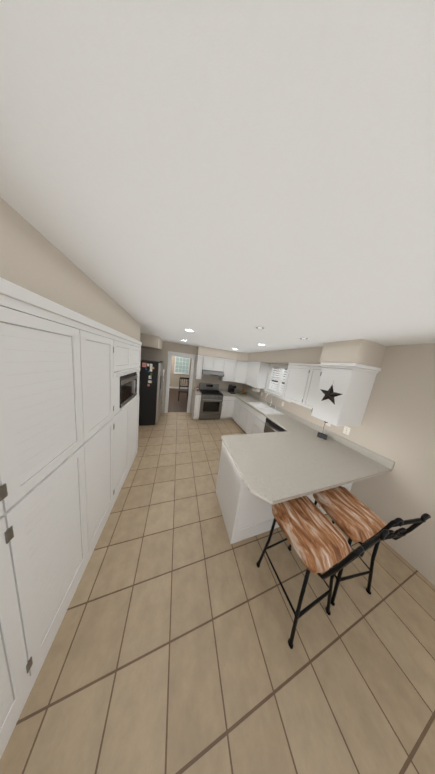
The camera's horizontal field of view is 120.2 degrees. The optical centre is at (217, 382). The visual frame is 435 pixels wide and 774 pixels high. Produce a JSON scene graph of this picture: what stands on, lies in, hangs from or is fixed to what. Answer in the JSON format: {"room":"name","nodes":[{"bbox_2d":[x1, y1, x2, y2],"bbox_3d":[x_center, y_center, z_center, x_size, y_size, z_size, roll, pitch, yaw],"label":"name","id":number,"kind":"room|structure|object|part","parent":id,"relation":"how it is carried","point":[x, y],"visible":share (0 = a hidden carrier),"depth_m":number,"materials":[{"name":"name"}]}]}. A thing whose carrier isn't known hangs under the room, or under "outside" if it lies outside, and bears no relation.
{"room":"kitchen","nodes":[
{"label":"kitchen","id":0,"kind":"room"},
{"bbox_2d":[120,373,139,408],"bbox_3d":[-1.458,0.068,1.774,0.425,0.370,0.635,4,9,-18],"label":"microwave","id":1,"kind":"object","parent":0,"relation":"attached to","point":[130,391],"depth_m":1.82,"materials":[{"name":"grey"}]},
{"bbox_2d":[140,333,162,349],"bbox_3d":[-1.955,-1.139,3.502,0.680,0.290,0.950,4,9,-18],"label":"soffit","id":2,"kind":"structure","parent":0,"point":[148,341],"depth_m":3.12,"materials":[{"name":"paint"}]},
{"bbox_2d":[170,356,190,387],"bbox_3d":[-2.383,-0.819,8.306,5.020,2.440,0.120,4,9,-18],"label":"wall","id":3,"kind":"structure","parent":0,"point":[174,380],"depth_m":8.26,"materials":[{"name":"paint"}]},
{"bbox_2d":[173,356,189,374],"bbox_3d":[-2.293,-1.250,8.161,1.020,1.370,0.050,4,9,-18],"label":"dining room window","id":4,"kind":"structure","parent":3,"relation":"in","point":[182,365],"depth_m":8.18,"materials":[{"name":"grey"}]},
{"bbox_2d":[141,341,243,412],"bbox_3d":[-0.751,-0.067,4.645,3.820,2.440,0.120,4,9,-18],"label":"wall","id":5,"kind":"structure","parent":0,"point":[153,355],"depth_m":4.28,"materials":[{"name":"paint"}]},
{"bbox_2d":[165,351,194,412],"bbox_3d":[-1.351,0.029,4.465,0.905,2.160,0.144,4,9,-18],"label":"door frame","id":6,"kind":"structure","parent":5,"relation":"attached to","point":[191,356],"depth_m":4.36,"materials":[{"name":"grey wood"}]},
{"bbox_2d":[195,355,202,378],"bbox_3d":[-0.644,-0.549,4.345,0.190,0.792,0.325,4,9,-18],"label":"upper cabinet","id":7,"kind":"object","parent":5,"relation":"attached to","point":[199,360],"depth_m":4.20,"materials":[{"name":"grey wood"}]},
{"bbox_2d":[203,356,226,380],"bbox_3d":[-0.191,-0.515,4.491,0.764,0.792,0.325,4,9,-18],"label":"upper cabinet","id":8,"kind":"object","parent":5,"relation":"attached to","point":[209,363],"depth_m":4.31,"materials":[{"name":"grey wood"}]},
{"bbox_2d":[202,369,223,376],"bbox_3d":[-0.186,-0.351,4.437,0.754,0.154,0.488,4,9,-18],"label":"range hood","id":9,"kind":"object","parent":8,"relation":"attached to","point":[212,373],"visible":0.93,"depth_m":4.25,"materials":[{"name":"silver metal"}]},
{"bbox_2d":[223,359,238,381],"bbox_3d":[0.398,-0.471,4.681,0.476,0.792,0.325,4,9,-18],"label":"upper cabinet","id":10,"kind":"object","parent":5,"relation":"attached to","point":[229,367],"depth_m":4.53,"materials":[{"name":"grey wood"}]},
{"bbox_2d":[0,388,434,773],"bbox_3d":[-0.859,1.431,3.065,5.020,0.060,11.820,4,9,-18],"label":"floor","id":11,"kind":"structure","parent":0,"point":[170,651],"depth_m":0.86,"materials":[{"name":"tile"}]},
{"bbox_2d":[0,277,91,758],"bbox_3d":[-1.170,0.659,0.463,0.555,2.148,0.931,4,9,-18],"label":"tall cabinet","id":12,"kind":"object","parent":11,"relation":"on","point":[69,401],"depth_m":0.65,"materials":[{"name":"grey wood"}]},
{"bbox_2d":[84,316,115,552],"bbox_3d":[-1.372,0.536,1.119,0.555,2.148,0.464,4,9,-18],"label":"tall cabinet","id":13,"kind":"object","parent":11,"relation":"on","point":[99,339],"depth_m":1.19,"materials":[{"name":"grey wood"}]},
{"bbox_2d":[116,331,141,498],"bbox_3d":[-1.583,0.407,1.800,0.555,2.148,0.986,4,9,-18],"label":"tall cabinet","id":14,"kind":"object","parent":11,"relation":"on","point":[128,350],"depth_m":1.74,"materials":[{"name":"grey wood"}]},
{"bbox_2d":[139,360,164,424],"bbox_3d":[-2.055,0.234,3.752,0.800,1.795,0.878,4,9,-18],"label":"fridge","id":15,"kind":"object","parent":11,"relation":"on","point":[151,382],"visible":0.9,"depth_m":3.38,"materials":[{"name":"black metal"}]},
{"bbox_3d":[-1.733,0.236,3.854,0.126,1.701,0.871,4,9,-18],"label":"door","id":16,"kind":"part","parent":15,"relation":"part of","materials":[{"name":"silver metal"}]},
{"bbox_2d":[178,377,188,400],"bbox_3d":[-1.637,0.301,6.079,0.460,1.080,0.460,4,9,-18],"label":"dining chair","id":17,"kind":"object","parent":11,"relation":"on","point":[183,390],"visible":0.94,"depth_m":6.17,"materials":[{"name":"brown wood"}]},
{"bbox_2d":[191,391,200,419],"bbox_3d":[-0.759,0.763,4.393,0.188,0.883,0.635,4,9,-18],"label":"base cabinet","id":18,"kind":"object","parent":11,"relation":"on","point":[196,399],"depth_m":4.12,"materials":[{"name":"white wood"}]},
{"bbox_2d":[198,383,222,419],"bbox_3d":[-0.278,0.655,4.487,0.758,1.185,0.688,4,9,-18],"label":"range","id":19,"kind":"object","parent":11,"relation":"on","point":[211,402],"visible":0.96,"depth_m":4.26,"materials":[{"name":"silver metal"}]},
{"bbox_2d":[220,391,334,510],"bbox_3d":[0.704,1.106,3.319,0.444,0.883,3.625,4,9,-18],"label":"base cabinet","id":20,"kind":"object","parent":11,"relation":"on","point":[320,466],"depth_m":1.91,"materials":[{"name":"white wood"}]},
{"bbox_2d":[231,391,362,513],"bbox_3d":[1.197,1.143,3.478,0.655,0.883,3.625,4,9,-18],"label":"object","id":21,"kind":"structure","parent":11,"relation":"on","point":[347,461],"depth_m":1.84,"materials":[{"name":"stone"}]},
{"bbox_2d":[228,384,236,393],"bbox_3d":[0.559,0.217,4.763,0.200,0.335,0.320,4,9,-18],"label":"coffee maker","id":22,"kind":"object","parent":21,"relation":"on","point":[231,387],"visible":1,"depth_m":4.70,"materials":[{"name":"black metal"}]},
{"bbox_2d":[251,403,266,414],"bbox_3d":[1.029,0.658,3.343,0.035,0.024,0.880,4,9,-18],"label":"countertop","id":23,"kind":"structure","parent":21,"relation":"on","point":[252,404],"depth_m":3.25,"materials":[{"name":"white stone"}]},
{"bbox_2d":[263,403,282,414],"bbox_3d":[1.282,0.687,3.427,0.509,0.044,0.880,4,9,-18],"label":"countertop","id":24,"kind":"structure","parent":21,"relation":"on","point":[264,404],"depth_m":3.40,"materials":[{"name":"white stone"}]},
{"bbox_2d":[255,403,262,406],"bbox_3d":[1.179,0.674,3.618,0.421,0.077,0.387,4,9,-18],"label":"sink","id":25,"kind":"object","parent":24,"relation":"in","point":[256,404],"depth_m":3.74,"materials":[{"name":"white ceramic"}]},
{"bbox_2d":[259,407,278,414],"bbox_3d":[1.303,0.750,3.218,0.421,0.077,0.386,4,9,-18],"label":"sink","id":26,"kind":"object","parent":24,"relation":"in","point":[268,409],"depth_m":3.27,"materials":[{"name":"white ceramic"}]},
{"bbox_2d":[263,395,274,406],"bbox_3d":[1.441,0.498,3.362,0.255,0.385,0.246,4,9,-18],"label":"faucet","id":27,"kind":"object","parent":24,"relation":"on","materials":[{"name":"silver metal"}]},
{"bbox_2d":[317,421,327,439],"bbox_3d":[1.854,0.801,2.157,0.258,0.272,0.190,4,9,-18],"label":"smart display","id":28,"kind":"object","parent":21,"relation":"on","point":[321,435],"visible":0.85,"depth_m":2.12,"materials":[{"name":"black plastic"}]},
{"bbox_2d":[256,496,388,648],"bbox_3d":[0.748,1.365,1.025,0.472,1.064,0.533,4,9,-18],"label":"bar stool","id":29,"kind":"object","parent":11,"relation":"on","point":[316,538],"visible":0.94,"depth_m":0.94,"materials":[{"name":"wood"}]},
{"bbox_3d":[0.754,1.179,1.048,0.466,0.102,0.427,4,9,-18],"label":"seat","id":30,"kind":"part","parent":29,"relation":"part of","materials":[{"name":"brown wood"}]},
{"bbox_2d":[313,486,430,605],"bbox_3d":[1.254,1.403,1.190,0.460,1.064,0.524,5,9,-11],"label":"bar stool","id":31,"kind":"object","parent":11,"relation":"on","point":[353,517],"visible":0.83,"depth_m":1.10,"materials":[{"name":"wood"}]},
{"bbox_3d":[1.267,1.217,1.214,0.483,0.102,0.448,4,9,-18],"label":"seat","id":32,"kind":"part","parent":31,"relation":"part of","materials":[{"name":"brown wood"}]},
{"bbox_2d":[0,0,434,352],"bbox_3d":[0.500,-0.623,0.901,4.060,0.060,7.690,4,9,-18],"label":"ceiling","id":33,"kind":"structure","parent":0,"point":[228,175],"depth_m":0.32,"materials":[{"name":"paint"}]},
{"bbox_2d":[0,197,140,340],"bbox_3d":[-0.797,-0.395,-0.493,0.535,0.290,5.500,4,9,-18],"label":"soffit","id":34,"kind":"structure","parent":33,"relation":"attached to","point":[33,259],"depth_m":0.65,"materials":[{"name":"paint"}]},
{"bbox_2d":[253,326,266,329],"bbox_3d":[0.526,-0.683,1.552,0.155,0.008,0.155,3,9,-24],"label":"recessed light","id":35,"kind":"object","parent":33,"relation":"in","point":[264,328],"depth_m":1.55,"materials":[{"name":"white"}]},
{"bbox_2d":[197,346,322,363],"bbox_3d":[0.697,-0.771,3.237,2.035,0.290,3.120,4,9,-18],"label":"soffit","id":36,"kind":"structure","parent":33,"relation":"attached to","point":[312,355],"depth_m":3.23,"materials":[{"name":"paint"}]},
{"bbox_2d":[297,337,310,339],"bbox_3d":[1.229,-0.630,1.779,0.155,0.008,0.155,3,9,-24],"label":"recessed light","id":37,"kind":"object","parent":33,"relation":"in","point":[300,338],"depth_m":1.77,"materials":[{"name":"white"}]},
{"bbox_2d":[243,343,434,585],"bbox_3d":[2.218,0.745,1.690,0.120,2.440,7.690,4,9,-18],"label":"wall","id":38,"kind":"structure","parent":0,"point":[397,426],"depth_m":1.49,"materials":[{"name":"paint"}]},
{"bbox_2d":[235,363,246,382],"bbox_3d":[0.846,-0.371,4.525,0.289,0.744,0.289,4,9,-18],"label":"upper cabinet","id":39,"kind":"object","parent":38,"relation":"attached to","point":[240,368],"depth_m":4.53,"materials":[{"name":"grey wood"}]},
{"bbox_2d":[243,363,268,388],"bbox_3d":[1.271,-0.280,4.135,0.315,0.792,0.720,4,9,-18],"label":"upper cabinet","id":40,"kind":"object","parent":38,"relation":"attached to","point":[256,372],"depth_m":3.86,"materials":[{"name":"grey wood"}]},
{"bbox_2d":[252,387,259,391],"bbox_3d":[1.246,0.208,4.037,0.111,0.142,0.320,4,9,-18],"label":"paper towel holder","id":41,"kind":"object","parent":40,"relation":"attached to","point":[254,389],"visible":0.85,"depth_m":3.97,"materials":[{"name":"white paper"}]},
{"bbox_2d":[263,363,290,402],"bbox_3d":[1.689,-0.059,3.400,0.190,0.905,0.978,4,9,-18],"label":"window","id":42,"kind":"structure","parent":38,"relation":"in","point":[277,388],"depth_m":3.51,"materials":[{"name":"white"}]},
{"bbox_2d":[282,363,338,408],"bbox_3d":[1.775,0.037,2.492,0.321,0.807,0.775,4,9,-18],"label":"upper cabinet","id":43,"kind":"object","parent":38,"relation":"attached to","point":[305,383],"depth_m":2.43,"materials":[{"name":"grey wood"}]},
{"bbox_2d":[311,363,378,425],"bbox_3d":[1.850,0.181,1.861,0.545,0.797,0.345,4,9,-18],"label":"upper cabinet","id":44,"kind":"object","parent":38,"relation":"attached to","point":[355,384],"depth_m":1.71,"materials":[{"name":"grey wood"}]},
{"bbox_2d":[320,381,341,404],"bbox_3d":[1.580,0.127,1.759,0.030,0.322,0.285,4,9,-18],"label":"art","id":45,"kind":"object","parent":44,"relation":"attached to","point":[330,394],"visible":1,"depth_m":1.75,"materials":[{"name":"metal"}]},
{"bbox_2d":[343,426,350,434],"bbox_3d":[2.053,0.757,1.987,0.008,0.120,0.074,4,9,-18],"label":"electrical outlet","id":46,"kind":"object","parent":38,"relation":"attached to","point":[346,430],"visible":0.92,"depth_m":1.99,"materials":[{"name":"white plastic"}]},
{"bbox_2d":[320,339,386,367],"bbox_3d":[1.916,-0.404,1.800,0.550,0.290,0.420,4,9,-18],"label":"soffit","id":47,"kind":"structure","parent":0,"point":[364,352],"depth_m":1.63,"materials":[{"name":"paint"}]},
{"label":"outside","id":48,"kind":"structure","parent":0,"visible":0},
{"bbox_2d":[272,368,286,390],"bbox_3d":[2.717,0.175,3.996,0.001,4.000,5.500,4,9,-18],"label":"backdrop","id":49,"kind":"structure","parent":48,"point":[278,375],"depth_m":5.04,"materials":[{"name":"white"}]}
]}

